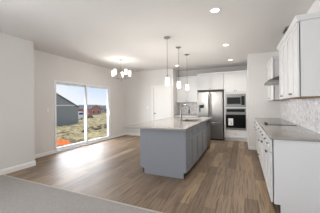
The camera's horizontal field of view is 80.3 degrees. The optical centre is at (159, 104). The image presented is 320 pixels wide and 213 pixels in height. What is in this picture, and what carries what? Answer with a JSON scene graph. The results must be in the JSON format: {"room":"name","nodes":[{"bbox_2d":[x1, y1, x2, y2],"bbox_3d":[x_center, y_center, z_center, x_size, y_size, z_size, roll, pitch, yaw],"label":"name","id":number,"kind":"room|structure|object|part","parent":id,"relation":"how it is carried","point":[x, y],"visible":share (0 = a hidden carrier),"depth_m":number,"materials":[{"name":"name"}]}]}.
{"room":"kitchen","nodes":[
{"label":"kitchen","id":0,"kind":"room"},
{"bbox_2d":[0,32,34,169],"bbox_3d":[-4.319,-0.003,1.580,0.677,2.740,6.040,-1,0,24],"label":"wall","id":1,"kind":"structure","parent":0,"point":[17,134],"depth_m":3.87,"materials":[{"name":"beige paint"}]},
{"bbox_2d":[0,133,124,174],"bbox_3d":[-3.345,1.301,3.584,0.571,0.110,10.240,-1,0,24],"label":"baseboard","id":2,"kind":"structure","parent":1,"relation":"attached to","point":[32,163],"depth_m":4.05,"materials":[{"name":"white paint"}]},
{"bbox_2d":[0,175,155,212],"bbox_3d":[-1.753,1.394,0.112,5.415,0.130,5.415,-1,0,24],"label":"floor","id":3,"kind":"structure","parent":0,"point":[16,195],"depth_m":2.58,"materials":[{"name":"grey carpet"}]},
{"bbox_2d":[34,49,124,154],"bbox_3d":[-2.456,-0.024,6.486,0.120,2.740,4.440,-1,0,24],"label":"wall","id":4,"kind":"structure","parent":0,"point":[48,67],"depth_m":5.33,"materials":[{"name":"beige paint"}]},
{"bbox_2d":[54,80,110,152],"bbox_3d":[-2.478,0.329,6.377,0.140,2.035,2.400,-1,0,24],"label":"door","id":5,"kind":"structure","parent":4,"relation":"in","point":[86,142],"depth_m":6.35,"materials":[{"name":"white plastic"}]},
{"bbox_3d":[-2.740,0.339,5.883,0.040,1.932,1.174,-1,0,24],"label":"fixed panel","id":6,"kind":"part","parent":5,"relation":"part of","materials":[{"name":"clear glass"}]},
{"bbox_3d":[-2.244,0.333,6.882,0.040,1.932,1.174,-1,0,24],"label":"sliding panel","id":7,"kind":"part","parent":5,"relation":"part of","materials":[{"name":"clear glass"}]},
{"bbox_2d":[5,135,278,212],"bbox_3d":[0.264,1.376,5.365,5.972,0.120,5.805,-1,0,24],"label":"floor","id":8,"kind":"structure","parent":0,"point":[228,177],"depth_m":3.39,"materials":[{"name":"brown wood"}]},
{"bbox_2d":[3,174,162,212],"bbox_3d":[-0.659,1.319,2.589,5.175,0.014,0.042,-1,0,24],"label":"trim","id":9,"kind":"structure","parent":8,"relation":"on","point":[3,174],"depth_m":2.72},
{"bbox_2d":[140,129,186,178],"bbox_3d":[0.040,0.877,3.519,0.917,0.882,0.038,-1,0,24],"label":"island end panel","id":10,"kind":"object","parent":8,"relation":"on","point":[162,152],"visible":0.96,"depth_m":3.49,"materials":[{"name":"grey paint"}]},
{"bbox_3d":[0.055,1.309,3.498,0.786,0.017,0.008,-1,0,24],"label":"shoe moulding","id":11,"kind":"part","parent":10,"relation":"part of","materials":[{"name":"blue paint"}]},
{"bbox_2d":[143,125,197,175],"bbox_3d":[0.250,0.875,3.935,0.891,0.882,0.885,-1,0,24],"label":"base cabinet","id":12,"kind":"object","parent":8,"relation":"on","point":[192,133],"visible":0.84,"depth_m":3.68,"materials":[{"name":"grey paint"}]},
{"bbox_3d":[0.555,0.517,3.556,0.019,0.156,0.435,-1,0,24],"label":"drawer","id":13,"kind":"part","parent":12,"relation":"part of","materials":[{"name":"blue paint"}]},
{"bbox_3d":[0.559,0.903,3.556,0.019,0.592,0.435,-1,0,24],"label":"door","id":14,"kind":"part","parent":12,"relation":"part of","materials":[{"name":"blue paint"}]},
{"bbox_3d":[0.734,0.515,3.961,0.019,0.156,0.435,-1,0,24],"label":"drawer","id":15,"kind":"part","parent":12,"relation":"part of","materials":[{"name":"blue paint"}]},
{"bbox_3d":[0.739,0.901,3.961,0.019,0.592,0.435,-1,0,24],"label":"door","id":16,"kind":"part","parent":12,"relation":"part of","materials":[{"name":"blue paint"}]},
{"bbox_2d":[198,121,206,158],"bbox_3d":[0.643,0.870,4.825,0.891,0.882,1.057,-1,0,24],"label":"base cabinet","id":17,"kind":"object","parent":8,"relation":"on","point":[202,129],"visible":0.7,"depth_m":4.59,"materials":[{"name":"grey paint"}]},
{"bbox_2d":[123,117,211,130],"bbox_3d":[0.455,0.414,4.699,1.205,0.030,3.000,-1,0,24],"label":"countertop","id":18,"kind":"structure","parent":17,"relation":"on","point":[172,123],"depth_m":3.86,"materials":[{"name":"stone"}]},
{"bbox_2d":[180,104,189,119],"bbox_3d":[0.619,0.196,4.755,0.251,0.402,0.099,-1,0,24],"label":"faucet","id":19,"kind":"object","parent":18,"relation":"on","point":[184,104],"visible":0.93,"depth_m":4.76,"materials":[{"name":"silver metal"}]},
{"bbox_3d":[0.936,0.899,4.407,0.019,0.592,0.521,-1,0,24],"label":"door","id":20,"kind":"part","parent":17,"relation":"part of","materials":[{"name":"blue paint"}]},
{"bbox_3d":[1.149,0.896,4.891,0.019,0.592,0.521,-1,0,24],"label":"door","id":21,"kind":"part","parent":17,"relation":"part of","materials":[{"name":"blue paint"}]},
{"bbox_2d":[205,119,209,150],"bbox_3d":[1.125,0.869,5.526,0.645,0.874,0.600,-1,0,24],"label":"dishwasher","id":22,"kind":"object","parent":8,"relation":"on","point":[208,121],"visible":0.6,"depth_m":5.43,"materials":[{"name":"plastic"}]},
{"bbox_3d":[1.371,0.861,5.417,0.021,0.665,0.594,-1,0,24],"label":"door","id":23,"kind":"part","parent":22,"relation":"part of","materials":[{"name":"silver metal"}]},
{"bbox_2d":[197,90,223,140],"bbox_3d":[1.951,0.397,7.215,0.904,1.799,0.788,-1,0,24],"label":"refrigerator","id":24,"kind":"object","parent":8,"relation":"on","point":[210,103],"visible":0.77,"depth_m":6.87,"materials":[{"name":"silver metal"}]},
{"bbox_3d":[1.623,0.087,7.041,0.449,1.097,0.072,-1,0,24],"label":"door","id":25,"kind":"part","parent":24,"relation":"part of","materials":[{"name":"silver metal"}]},
{"bbox_3d":[1.840,0.933,6.949,0.904,0.580,0.072,-1,0,24],"label":"freezer drawer","id":26,"kind":"part","parent":24,"relation":"part of","materials":[{"name":"silver metal"}]},
{"bbox_3d":[2.039,0.083,6.857,0.449,1.097,0.072,-1,0,24],"label":"door","id":27,"kind":"part","parent":24,"relation":"part of","materials":[{"name":"silver metal"}]},
{"bbox_2d":[224,70,247,141],"bbox_3d":[2.766,0.056,6.920,0.770,2.464,0.676,-1,0,24],"label":"tall cabinet","id":28,"kind":"object","parent":8,"relation":"on","point":[235,82],"visible":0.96,"depth_m":6.64,"materials":[{"name":"white paint"}]},
{"bbox_3d":[2.460,-0.772,6.724,0.377,0.676,0.019,-1,0,24],"label":"door","id":29,"kind":"part","parent":28,"relation":"part of","materials":[{"name":"white paint"}]},
{"bbox_2d":[225,94,245,106],"bbox_3d":[2.730,-0.139,6.843,0.666,0.465,0.513,-1,0,24],"label":"microwave","id":30,"kind":"object","parent":28,"relation":"in","point":[231,100],"visible":1,"depth_m":6.64,"materials":[{"name":"plastic"}]},
{"bbox_3d":[2.866,-0.139,6.555,0.111,0.311,0.026,-1,0,24],"label":"control panel","id":31,"kind":"part","parent":30,"relation":"part of","materials":[{"name":"black glass"}]},
{"bbox_3d":[2.754,-1.149,6.922,0.770,0.054,0.671,-1,0,24],"label":"crown moulding","id":32,"kind":"part","parent":28,"relation":"part of","materials":[{"name":"white paint"}]},
{"bbox_2d":[226,108,245,129],"bbox_3d":[2.753,0.508,6.878,0.666,0.748,0.657,-1,0,24],"label":"wall oven","id":33,"kind":"object","parent":28,"relation":"in","point":[235,117],"visible":1,"depth_m":6.62,"materials":[{"name":"glass"}]},
{"bbox_3d":[2.651,0.211,6.655,0.666,0.152,0.024,-1,0,24],"label":"control panel","id":34,"kind":"part","parent":33,"relation":"part of","materials":[{"name":"silver metal"}]},
{"bbox_3d":[2.654,0.377,6.658,0.770,1.605,0.018,-1,0,24],"label":"frame","id":35,"kind":"part","parent":28,"relation":"part of","materials":[{"name":"white paint"}]},
{"bbox_3d":[2.657,1.044,6.647,0.658,0.252,0.019,-1,0,24],"label":"drawer","id":36,"kind":"part","parent":28,"relation":"part of","materials":[{"name":"white paint"}]},
{"bbox_3d":[2.812,-0.776,6.569,0.377,0.676,0.019,-1,0,24],"label":"door","id":37,"kind":"part","parent":28,"relation":"part of","materials":[{"name":"white paint"}]},
{"bbox_2d":[254,119,256,148],"bbox_3d":[2.865,0.845,4.994,0.659,0.882,0.581,-1,0,24],"label":"base cabinet","id":38,"kind":"object","parent":8,"relation":"on","point":[255,127],"visible":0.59,"depth_m":5.16,"materials":[{"name":"white paint"}]},
{"bbox_2d":[255,122,258,155],"bbox_3d":[2.629,0.848,4.459,0.659,0.882,0.582,-1,0,24],"label":"base cabinet","id":39,"kind":"object","parent":8,"relation":"on","point":[257,122],"visible":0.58,"depth_m":4.73,"materials":[{"name":"white paint"}]},
{"bbox_3d":[2.364,0.883,4.577,0.019,0.592,0.575,-1,0,24],"label":"door","id":40,"kind":"part","parent":39,"relation":"part of","materials":[{"name":"white paint"}]},
{"bbox_2d":[258,124,260,162],"bbox_3d":[2.357,0.851,3.844,0.659,0.882,0.757,-1,0,24],"label":"base cabinet","id":41,"kind":"object","parent":8,"relation":"on","point":[259,126],"visible":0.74,"depth_m":4.00,"materials":[{"name":"white paint"}]},
{"bbox_3d":[2.091,0.747,3.962,0.019,0.289,0.750,-1,0,24],"label":"drawer","id":42,"kind":"part","parent":41,"relation":"part of","materials":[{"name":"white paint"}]},
{"bbox_3d":[2.094,1.042,3.962,0.019,0.279,0.750,-1,0,24],"label":"drawer","id":43,"kind":"part","parent":41,"relation":"part of","materials":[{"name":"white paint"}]},
{"bbox_2d":[260,128,264,177],"bbox_3d":[2.060,0.854,3.172,0.659,0.882,0.707,-1,0,24],"label":"base cabinet","id":44,"kind":"object","parent":8,"relation":"on","point":[262,132],"visible":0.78,"depth_m":3.24,"materials":[{"name":"white paint"}]},
{"bbox_3d":[1.867,0.888,3.451,0.019,0.592,0.346,-1,0,24],"label":"door","id":45,"kind":"part","parent":44,"relation":"part of","materials":[{"name":"white paint"}]},
{"bbox_3d":[1.724,0.890,3.127,0.019,0.592,0.346,-1,0,24],"label":"door","id":46,"kind":"part","parent":44,"relation":"part of","materials":[{"name":"white paint"}]},
{"bbox_2d":[264,133,319,212],"bbox_3d":[1.769,0.857,2.513,0.659,0.884,0.728,-1,0,24],"label":"base cabinet","id":47,"kind":"object","parent":8,"relation":"on","point":[269,143],"depth_m":2.21,"materials":[{"name":"white paint"}]},
{"bbox_3d":[1.580,0.891,2.802,0.019,0.592,0.346,-1,0,24],"label":"door","id":48,"kind":"part","parent":47,"relation":"part of","materials":[{"name":"white paint"}]},
{"bbox_3d":[1.432,0.507,2.478,0.019,0.156,0.346,-1,0,24],"label":"drawer","id":49,"kind":"part","parent":47,"relation":"part of","materials":[{"name":"white paint"}]},
{"bbox_3d":[1.437,0.893,2.478,0.019,0.592,0.346,-1,0,24],"label":"door","id":50,"kind":"part","parent":47,"relation":"part of","materials":[{"name":"white paint"}]},
{"bbox_2d":[255,118,319,141],"bbox_3d":[2.299,0.393,3.711,0.629,0.030,3.413,-1,0,24],"label":"countertop","id":51,"kind":"structure","parent":47,"relation":"on","point":[274,132],"depth_m":2.62,"materials":[{"name":"stone"}]},
{"bbox_2d":[261,121,295,125],"bbox_3d":[2.360,0.363,3.841,0.515,0.028,0.760,-1,0,24],"label":"cooktop","id":52,"kind":"object","parent":51,"relation":"in","point":[263,122],"visible":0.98,"depth_m":3.72,"materials":[{"name":"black glass"}]},
{"bbox_3d":[1.653,0.858,2.175,0.598,0.883,0.018,-1,0,24],"label":"cabinet end panel","id":53,"kind":"part","parent":47,"relation":"part of","materials":[{"name":"white wood"}]},
{"bbox_2d":[125,68,173,132],"bbox_3d":[-0.490,-0.045,7.978,2.270,2.740,0.120,-1,0,24],"label":"wall","id":54,"kind":"structure","parent":0,"point":[138,86],"depth_m":8.04,"materials":[{"name":"beige paint"}]},
{"bbox_2d":[125,133,139,135],"bbox_3d":[-0.502,1.277,7.917,2.270,0.095,0.014,-1,0,24],"label":"baseboard","id":55,"kind":"structure","parent":54,"relation":"attached to","point":[135,134],"depth_m":8.19,"materials":[{"name":"white paint"}]},
{"bbox_2d":[151,85,170,120],"bbox_3d":[0.063,0.271,7.707,0.850,2.095,0.173,-1,0,24],"label":"door","id":56,"kind":"structure","parent":54,"relation":"in","point":[160,96],"depth_m":7.70,"materials":[{"name":"white paint"}]},
{"bbox_2d":[0,0,314,72],"bbox_3d":[-0.910,-1.471,2.904,6.072,0.120,11.230,-1,0,24],"label":"ceiling","id":57,"kind":"structure","parent":0,"point":[101,33],"depth_m":3.55,"materials":[{"name":"paint"}]},
{"bbox_2d":[112,59,130,80],"bbox_3d":[-1.230,-1.075,5.918,0.604,0.664,0.596,-1,0,24],"label":"chandelier","id":58,"kind":"object","parent":57,"relation":"hanging from","point":[125,70],"visible":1,"depth_m":5.92,"materials":[{"name":"white glass"}]},
{"bbox_2d":[164,36,169,84],"bbox_3d":[0.153,-0.917,4.020,0.132,1.010,0.132,-1,0,24],"label":"pendant light","id":59,"kind":"object","parent":57,"relation":"hanging from","point":[167,79],"visible":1,"depth_m":3.99,"materials":[{"name":"white glass"}]},
{"bbox_3d":[0.158,-0.490,4.020,0.092,0.154,0.092,-1,0,24],"label":"lamp shade","id":60,"kind":"part","parent":59,"relation":"part of","materials":[{"name":"white glass"}]},
{"bbox_2d":[176,46,180,87],"bbox_3d":[0.463,-0.921,4.721,0.132,1.010,0.132,-1,0,24],"label":"pendant light","id":61,"kind":"object","parent":57,"relation":"hanging from","point":[178,47],"visible":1,"depth_m":4.70,"materials":[{"name":"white glass"}]},
{"bbox_2d":[209,7,220,12],"bbox_3d":[0.836,-1.427,2.877,0.172,0.005,0.172,-1,0,24],"label":"recessed light","id":62,"kind":"object","parent":57,"relation":"in","point":[216,9],"visible":1,"depth_m":2.88,"materials":[{"name":"white paint"}]},
{"bbox_2d":[174,69,178,116],"bbox_3d":[0.669,-0.059,7.942,0.120,2.740,0.750,-1,0,24],"label":"wall","id":63,"kind":"structure","parent":0,"point":[176,105],"depth_m":7.73,"materials":[{"name":"beige paint"}]},
{"bbox_2d":[179,66,246,102],"bbox_3d":[2.066,-0.074,7.669,2.657,2.740,0.120,-1,0,24],"label":"wall","id":64,"kind":"structure","parent":0,"point":[236,68],"depth_m":7.61,"materials":[{"name":"beige paint"}]},
{"bbox_2d":[176,76,196,102],"bbox_3d":[1.162,-0.607,7.784,0.911,1.052,0.386,-1,0,24],"label":"upper cabinet","id":65,"kind":"object","parent":64,"relation":"attached to","point":[183,95],"visible":0.91,"depth_m":7.63,"materials":[{"name":"white paint"}]},
{"bbox_3d":[0.892,-0.576,7.735,0.448,0.984,0.019,-1,0,24],"label":"door","id":66,"kind":"part","parent":65,"relation":"part of","materials":[{"name":"white paint"}]},
{"bbox_3d":[1.158,-1.106,7.786,0.911,0.054,0.381,-1,0,24],"label":"crown moulding","id":67,"kind":"part","parent":65,"relation":"part of","materials":[{"name":"white paint"}]},
{"bbox_3d":[1.309,-0.581,7.551,0.448,0.984,0.019,-1,0,24],"label":"door","id":68,"kind":"part","parent":65,"relation":"part of","materials":[{"name":"white paint"}]},
{"bbox_2d":[179,103,196,113],"bbox_3d":[1.248,0.155,7.960,0.912,0.468,0.010,-1,0,24],"label":"backsplash","id":69,"kind":"structure","parent":64,"relation":"attached to","point":[192,106],"depth_m":7.98,"materials":[{"name":"tile"}]},
{"bbox_2d":[197,72,223,90],"bbox_3d":[1.970,-0.855,7.269,0.943,0.624,0.679,-1,0,24],"label":"upper cabinet","id":70,"kind":"object","parent":64,"relation":"attached to","point":[214,81],"visible":0.98,"depth_m":6.98,"materials":[{"name":"white paint"}]},
{"bbox_3d":[1.633,-0.824,7.090,0.464,0.554,0.019,-1,0,24],"label":"door","id":71,"kind":"part","parent":70,"relation":"part of","materials":[{"name":"white paint"}]},
{"bbox_3d":[1.967,-1.140,7.271,0.943,0.054,0.674,-1,0,24],"label":"crown moulding","id":72,"kind":"part","parent":70,"relation":"part of","materials":[{"name":"white paint"}]},
{"bbox_3d":[2.064,-0.829,6.899,0.464,0.554,0.019,-1,0,24],"label":"door","id":73,"kind":"part","parent":70,"relation":"part of","materials":[{"name":"white paint"}]},
{"bbox_2d":[247,51,280,145],"bbox_3d":[3.294,-0.088,6.164,0.805,2.740,1.880,-1,0,24],"label":"wall","id":74,"kind":"structure","parent":0,"point":[258,105],"depth_m":5.36,"materials":[{"name":"beige paint"}]},
{"bbox_2d":[248,143,256,149],"bbox_3d":[2.864,1.240,5.910,0.224,0.095,1.084,-1,0,24],"label":"baseboard","id":75,"kind":"structure","parent":74,"relation":"attached to","point":[249,147],"depth_m":5.42,"materials":[{"name":"white paint"}]},
{"bbox_2d":[306,0,319,13],"bbox_3d":[1.448,-0.067,0.841,0.120,2.740,9.350,-1,0,24],"label":"wall","id":76,"kind":"structure","parent":0,"point":[315,7],"depth_m":2.64,"materials":[{"name":"beige paint"}]},
{"bbox_2d":[264,29,286,85],"bbox_3d":[2.401,-0.931,3.816,0.500,1.031,0.764,-1,0,24],"label":"range hood","id":77,"kind":"object","parent":76,"relation":"attached to","point":[274,81],"visible":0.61,"depth_m":3.59,"materials":[{"name":"silver metal"}]},
{"bbox_2d":[266,56,289,100],"bbox_3d":[2.864,-0.584,4.654,0.356,0.967,1.204,-1,0,24],"label":"upper cabinet","id":78,"kind":"object","parent":76,"relation":"attached to","point":[272,66],"visible":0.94,"depth_m":4.23,"materials":[{"name":"white paint"}]},
{"bbox_3d":[2.865,-0.555,4.998,0.019,0.899,0.566,-1,0,24],"label":"door","id":79,"kind":"part","parent":78,"relation":"part of","materials":[{"name":"white paint"}]},
{"bbox_3d":[2.633,-0.553,4.473,0.019,0.899,0.566,-1,0,24],"label":"door","id":80,"kind":"part","parent":78,"relation":"part of","materials":[{"name":"white paint"}]},
{"bbox_3d":[2.861,-1.040,4.653,0.351,0.054,1.204,-1,0,24],"label":"crown moulding","id":81,"kind":"part","parent":78,"relation":"part of","materials":[{"name":"white paint"}]},
{"bbox_2d":[277,36,307,98],"bbox_3d":[2.196,-0.576,3.141,0.356,0.967,0.704,-1,0,24],"label":"upper cabinet","id":82,"kind":"object","parent":76,"relation":"attached to","point":[281,47],"visible":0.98,"depth_m":3.12,"materials":[{"name":"white paint"}]},
{"bbox_3d":[2.124,-0.547,3.320,0.019,0.899,0.316,-1,0,24],"label":"door","id":83,"kind":"part","parent":82,"relation":"part of","materials":[{"name":"white paint"}]},
{"bbox_3d":[2.193,-1.032,3.140,0.351,0.054,0.704,-1,0,24],"label":"crown moulding","id":84,"kind":"part","parent":82,"relation":"part of","materials":[{"name":"white paint"}]},
{"bbox_3d":[1.993,-0.546,3.023,0.019,0.899,0.316,-1,0,24],"label":"door","id":85,"kind":"part","parent":82,"relation":"part of","materials":[{"name":"white paint"}]},
{"bbox_2d":[281,98,319,132],"bbox_3d":[2.589,0.148,3.582,0.010,0.512,3.414,-1,0,24],"label":"backsplash","id":86,"kind":"structure","parent":76,"relation":"attached to","point":[305,113],"depth_m":3.18,"materials":[{"name":"tile"}]},
{"bbox_2d":[284,12,319,98],"bbox_3d":[1.911,-0.573,2.495,0.356,0.967,0.704,-1,0,24],"label":"upper cabinet","id":87,"kind":"object","parent":76,"relation":"attached to","point":[302,36],"visible":1,"depth_m":2.26,"materials":[{"name":"white paint"}]},
{"bbox_3d":[1.861,-0.544,2.725,0.019,0.899,0.316,-1,0,24],"label":"door","id":88,"kind":"part","parent":87,"relation":"part of","materials":[{"name":"white paint"}]},
{"bbox_3d":[1.730,-0.543,2.429,0.019,0.899,0.316,-1,0,24],"label":"door","id":89,"kind":"part","parent":87,"relation":"part of","materials":[{"name":"white paint"}]},
{"bbox_3d":[1.908,-1.029,2.494,0.351,0.054,0.704,-1,0,24],"label":"crown moulding","id":90,"kind":"part","parent":87,"relation":"part of","materials":[{"name":"white paint"}]},
{"bbox_3d":[1.956,-0.095,2.508,0.289,0.010,0.612,-1,0,24],"label":"underside panel","id":91,"kind":"part","parent":87,"relation":"part of","materials":[{"name":"brown wood"}]},
{"label":"outside","id":92,"kind":"structure","parent":0,"visible":0},
{"bbox_2d":[57,113,106,146],"bbox_3d":[-19.547,3.093,177.404,169.350,2.851,309.265,-1,0,24],"label":"ground","id":93,"kind":"structure","parent":92,"point":[72,133],"depth_m":16.59,"materials":[{"name":"green plant"}]},
{"bbox_2d":[57,139,69,144],"bbox_3d":[-4.154,1.564,7.878,0.813,0.216,0.852,-1,0,24],"label":"netting","id":94,"kind":"object","parent":93,"relation":"on","point":[59,142],"visible":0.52,"depth_m":7.75,"materials":[{"name":"orange plastic"}]},
{"bbox_2d":[56,93,78,124],"bbox_3d":[-24.790,0.420,31.726,11.300,8.700,17.900,-1,0,24],"label":"house","id":95,"kind":"structure","parent":93,"relation":"on","point":[66,110],"depth_m":34.88,"materials":[{"name":"grey"}]},
{"bbox_2d":[78,112,83,118],"bbox_3d":[-22.193,2.867,49.395,4.620,1.950,1.900,-1,0,24],"label":"van","id":96,"kind":"object","parent":93,"relation":"on","point":[80,114],"visible":0.26,"depth_m":48.50,"materials":[{"name":"white paint"}]},
{"bbox_2d":[78,105,101,114],"bbox_3d":[-30.189,2.625,78.837,9.700,5.000,6.700,-1,0,24],"label":"house","id":97,"kind":"structure","parent":93,"relation":"on","point":[91,109],"depth_m":76.38,"materials":[{"name":"red brick"}]},
{"bbox_2d":[99,106,106,112],"bbox_3d":[-30.365,2.928,99.316,8.820,4.600,5.820,-1,0,24],"label":"house","id":98,"kind":"structure","parent":93,"relation":"on","point":[104,108],"depth_m":96.02,"materials":[{"name":"grey"}]}
]}

